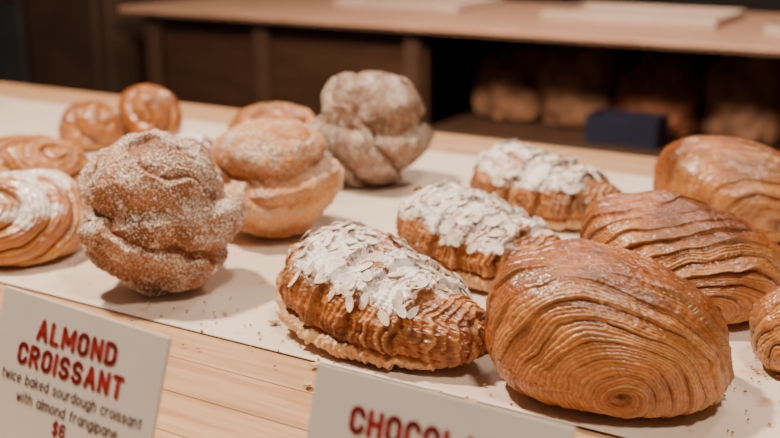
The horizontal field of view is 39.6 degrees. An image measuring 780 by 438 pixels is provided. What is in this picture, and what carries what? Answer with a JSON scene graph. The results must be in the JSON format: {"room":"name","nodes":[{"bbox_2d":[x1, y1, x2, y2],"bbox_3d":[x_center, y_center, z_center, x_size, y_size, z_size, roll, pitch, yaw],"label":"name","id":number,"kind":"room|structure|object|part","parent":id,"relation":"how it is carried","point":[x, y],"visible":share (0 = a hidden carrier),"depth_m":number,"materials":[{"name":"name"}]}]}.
{"room":"food shop","nodes":[
{"label":"food shop","id":0,"kind":"room"},
{"bbox_2d":[504,0,779,13],"bbox_3d":[2.259,-1.592,4.501,9.400,3.000,0.100,9,18,29],"label":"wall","id":1,"kind":"structure","parent":0,"point":[752,6],"depth_m":5.10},
{"bbox_3d":[0.390,0.738,1.908,9.400,0.050,7.200,9,18,29],"label":"floor","id":2,"kind":"structure","parent":0,"visible":0},
{"bbox_2d":[0,0,177,95],"bbox_3d":[-1.122,-0.954,4.086,0.780,1.999,0.750,9,18,29],"label":"wall","id":3,"kind":"structure","parent":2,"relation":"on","point":[91,46],"depth_m":3.78,"materials":[{"name":"brown wood"}]},
{"bbox_3d":[-1.455,-0.914,3.894,0.330,1.870,0.023,9,18,29],"label":"door","id":4,"kind":"part","parent":3,"relation":"part of","materials":[{"name":"wood"}]},
{"bbox_3d":[-1.137,-0.861,3.712,0.330,1.870,0.023,9,18,29],"label":"door","id":5,"kind":"part","parent":3,"relation":"part of","materials":[{"name":"brown wood"}]},
{"bbox_2d":[0,82,657,437],"bbox_3d":[-0.231,0.433,1.244,3.700,0.899,1.093,9,18,29],"label":"countertop","id":6,"kind":"structure","parent":2,"relation":"on","point":[223,388],"depth_m":0.76,"materials":[{"name":"brown wood"}]},
{"bbox_2d":[0,286,171,437],"bbox_3d":[-0.170,0.099,0.594,0.135,0.100,0.051,11,19,34],"label":"price sign","id":7,"kind":"object","parent":6,"relation":"on","point":[66,371],"visible":1,"depth_m":0.58,"materials":[{"name":"white paper"}]},
{"bbox_2d":[0,97,779,437],"bbox_3d":[0.014,0.007,1.094,2.750,0.002,0.652,9,18,29],"label":"sheet","id":8,"kind":"object","parent":6,"relation":"on","point":[253,264],"visible":0.21,"depth_m":0.88,"materials":[{"name":"paper"}]},
{"bbox_2d":[0,169,84,266],"bbox_3d":[-0.350,-0.006,1.000,0.139,0.075,0.134,-1,16,-5],"label":"bun","id":9,"kind":"object","parent":8,"relation":"on","point":[41,213],"visible":0.92,"depth_m":0.96,"materials":[{"name":"brown food"}]},
{"bbox_2d":[0,134,88,182],"bbox_3d":[-0.410,-0.064,1.225,0.140,0.062,0.122,-3,16,-10],"label":"pastry","id":10,"kind":"object","parent":8,"relation":"on","point":[18,152],"visible":0.5,"depth_m":1.19,"materials":[{"name":"brown food"}]},
{"bbox_2d":[58,100,122,150],"bbox_3d":[-0.402,-0.129,1.451,0.082,0.062,0.094,-9,18,-29],"label":"pastry","id":11,"kind":"object","parent":8,"relation":"on","point":[92,125],"visible":0.94,"depth_m":1.42,"materials":[{"name":"brown food"}]},
{"bbox_2d":[117,84,182,136],"bbox_3d":[-0.332,-0.148,1.498,0.090,0.074,0.097,-11,19,-33],"label":"pastry","id":12,"kind":"object","parent":8,"relation":"on","point":[145,107],"visible":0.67,"depth_m":1.46,"materials":[{"name":"brown food"}]},
{"bbox_2d":[76,129,247,296],"bbox_3d":[-0.190,-0.008,0.898,0.138,0.135,0.134,-5,17,-16],"label":"bun","id":13,"kind":"object","parent":8,"relation":"on","point":[159,218],"visible":1,"depth_m":0.85,"materials":[{"name":"brown food"}]},
{"bbox_2d":[168,132,212,156],"bbox_3d":[-0.248,-0.073,1.264,0.106,0.058,0.108,-2,16,-8],"label":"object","id":14,"kind":"object","parent":8,"relation":"on","point":[205,142],"visible":0.1,"depth_m":1.25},
{"bbox_2d":[227,102,315,129],"bbox_3d":[-0.157,-0.126,1.451,0.122,0.056,0.117,-9,18,-29],"label":"pastry","id":15,"kind":"object","parent":8,"relation":"on","point":[283,111],"visible":0.37,"depth_m":1.43,"materials":[{"name":"brown food"}]},
{"bbox_2d":[211,118,344,238],"bbox_3d":[-0.114,-0.042,1.058,0.137,0.113,0.139,-13,21,-38],"label":"bun","id":16,"kind":"object","parent":8,"relation":"on","point":[278,168],"visible":0.9,"depth_m":1.01,"materials":[{"name":"brown food"}]},
{"bbox_2d":[308,71,434,187],"bbox_3d":[-0.023,-0.104,1.245,0.146,0.129,0.138,7,17,22],"label":"bun","id":17,"kind":"object","parent":8,"relation":"on","point":[369,123],"visible":0.89,"depth_m":1.20,"materials":[{"name":"beige food"}]},
{"bbox_2d":[275,220,488,371],"bbox_3d":[-0.016,0.048,0.807,0.121,0.077,0.224,-10,19,-30],"label":"croissant","id":18,"kind":"object","parent":8,"relation":"on","point":[352,290],"visible":0.98,"depth_m":0.76,"materials":[{"name":"brown food"}]},
{"bbox_2d":[6,250,779,432],"bbox_3d":[0.004,0.075,0.850,0.693,0.003,0.416,0,16,0],"label":"crumbs","id":19,"kind":"object","parent":8,"relation":"on","point":[307,382],"visible":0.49,"depth_m":0.76,"materials":[{"name":"brown food"}]},
{"bbox_2d":[395,178,561,292],"bbox_3d":[0.071,0.011,0.948,0.111,0.072,0.206,-10,19,-32],"label":"croissant","id":20,"kind":"object","parent":8,"relation":"on","point":[469,233],"visible":0.71,"depth_m":0.91,"materials":[{"name":"white food"}]},
{"bbox_2d":[469,139,621,230],"bbox_3d":[0.151,-0.038,1.118,0.112,0.072,0.193,-13,20,-37],"label":"croissant","id":21,"kind":"object","parent":8,"relation":"on","point":[556,189],"visible":0.77,"depth_m":1.08,"materials":[{"name":"white food"}]},
{"bbox_2d":[484,238,734,418],"bbox_3d":[0.144,0.066,0.711,0.167,0.095,0.138,3,16,12],"label":"pain au chocolat","id":22,"kind":"object","parent":8,"relation":"on","point":[586,325],"visible":1,"depth_m":0.67,"materials":[{"name":"brown food"}]},
{"bbox_2d":[579,189,779,323],"bbox_3d":[0.234,0.025,0.862,0.166,0.091,0.134,3,16,11],"label":"pain au chocolat","id":23,"kind":"object","parent":8,"relation":"on","point":[730,260],"visible":0.55,"depth_m":0.82,"materials":[{"name":"brown food"}]},
{"bbox_2d":[652,135,779,242],"bbox_3d":[0.348,-0.034,1.067,0.176,0.090,0.134,6,17,19],"label":"pain au chocolat","id":24,"kind":"object","parent":8,"relation":"on","point":[740,177],"visible":0.63,"depth_m":1.02,"materials":[{"name":"brown food"}]},
{"bbox_2d":[749,286,779,372],"bbox_3d":[0.297,0.073,0.750,0.099,0.060,0.076,-3,16,-10],"label":"pain au chocolat","id":25,"kind":"object","parent":8,"relation":"on","point":[764,318],"visible":1,"depth_m":0.73,"materials":[{"name":"brown food"}]},
{"bbox_2d":[306,363,575,437],"bbox_3d":[0.018,0.128,0.494,0.131,0.100,0.051,9,18,30],"label":"price sign","id":26,"kind":"object","parent":6,"relation":"on","point":[346,403],"visible":1,"depth_m":0.49,"materials":[{"name":"white paper"}]},
{"bbox_2d":[118,0,779,157],"bbox_3d":[1.821,0.044,2.602,5.820,0.899,0.860,9,18,29],"label":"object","id":27,"kind":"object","parent":2,"relation":"on","point":[230,54],"depth_m":3.35,"materials":[{"name":"brown wood"}]},
{"bbox_3d":[-0.784,-0.257,3.688,0.050,0.879,0.030,9,18,29],"label":"post","id":28,"kind":"part","parent":27,"relation":"part of","materials":[{"name":"brown wood"}]},
{"bbox_3d":[-0.397,-0.194,3.467,0.050,0.879,0.030,9,18,29],"label":"post","id":29,"kind":"part","parent":27,"relation":"part of","materials":[{"name":"brown wood"}]},
{"bbox_3d":[-0.318,-0.238,3.441,1.000,0.780,0.020,9,18,29],"label":"panel","id":30,"kind":"part","parent":27,"relation":"part of","materials":[{"name":"brown wood"}]},
{"bbox_3d":[0.067,-0.117,3.201,0.050,0.879,0.030,9,18,29],"label":"post","id":31,"kind":"part","parent":27,"relation":"part of","materials":[{"name":"brown wood"}]},
{"bbox_2d":[335,0,503,12],"bbox_3d":[0.099,-0.716,3.573,0.450,0.024,0.340,9,18,29],"label":"baking tray","id":32,"kind":"object","parent":27,"relation":"on","point":[449,6],"visible":1,"depth_m":3.46,"materials":[{"name":"metal"}]},
{"bbox_2d":[471,44,548,120],"bbox_3d":[0.383,-0.425,3.310,0.249,0.220,0.259,11,19,34],"label":"bread loaf","id":33,"kind":"object","parent":27,"relation":"on","point":[505,87],"visible":0.82,"depth_m":3.22,"materials":[{"name":"brown food"}]},
{"bbox_2d":[536,41,624,126],"bbox_3d":[0.569,-0.413,3.198,0.245,0.260,0.258,11,19,33],"label":"bread loaf","id":34,"kind":"object","parent":27,"relation":"on","point":[575,80],"visible":0.72,"depth_m":3.11,"materials":[{"name":"brown food"}]},
{"bbox_3d":[2.009,-0.028,2.888,5.700,0.879,0.040,9,18,29],"label":"panel","id":35,"kind":"part","parent":27,"relation":"part of","materials":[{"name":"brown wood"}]},
{"bbox_2d":[430,111,779,157],"bbox_3d":[2.270,-0.003,2.285,4.650,0.025,0.700,9,18,29],"label":"shelf","id":36,"kind":"object","parent":27,"relation":"attached to","point":[472,124],"depth_m":3.08,"materials":[{"name":"brown wood"}]},
{"bbox_2d":[584,108,669,149],"bbox_3d":[0.643,-0.245,2.940,0.200,0.079,0.110,9,18,29],"label":"box","id":37,"kind":"object","parent":27,"relation":"on","point":[623,128],"visible":1,"depth_m":2.90,"materials":[{"name":"blue plastic"}]},
{"bbox_2d":[541,3,745,28],"bbox_3d":[0.739,-0.594,3.150,0.500,0.024,0.340,9,18,29],"label":"baking tray","id":38,"kind":"object","parent":27,"relation":"on","point":[712,18],"visible":1,"depth_m":3.12,"materials":[{"name":"metal"}]},
{"bbox_2d":[615,47,705,137],"bbox_3d":[0.775,-0.376,3.087,0.248,0.250,0.264,10,19,31],"label":"bread loaf","id":39,"kind":"object","parent":27,"relation":"on","point":[670,81],"visible":0.67,"depth_m":3.00,"materials":[{"name":"brown food"}]},
{"bbox_2d":[703,52,779,145],"bbox_3d":[0.986,-0.350,2.959,0.249,0.270,0.264,9,18,28],"label":"bread loaf","id":40,"kind":"object","parent":27,"relation":"on","point":[742,100],"visible":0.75,"depth_m":2.87,"materials":[{"name":"brown food"}]},
{"bbox_2d":[764,21,779,36],"bbox_3d":[1.203,-0.486,2.772,0.400,0.024,0.340,9,18,29],"label":"baking tray","id":41,"kind":"object","parent":27,"relation":"on","point":[773,29],"visible":1,"depth_m":2.72,"materials":[{"name":"metal"}]}
]}

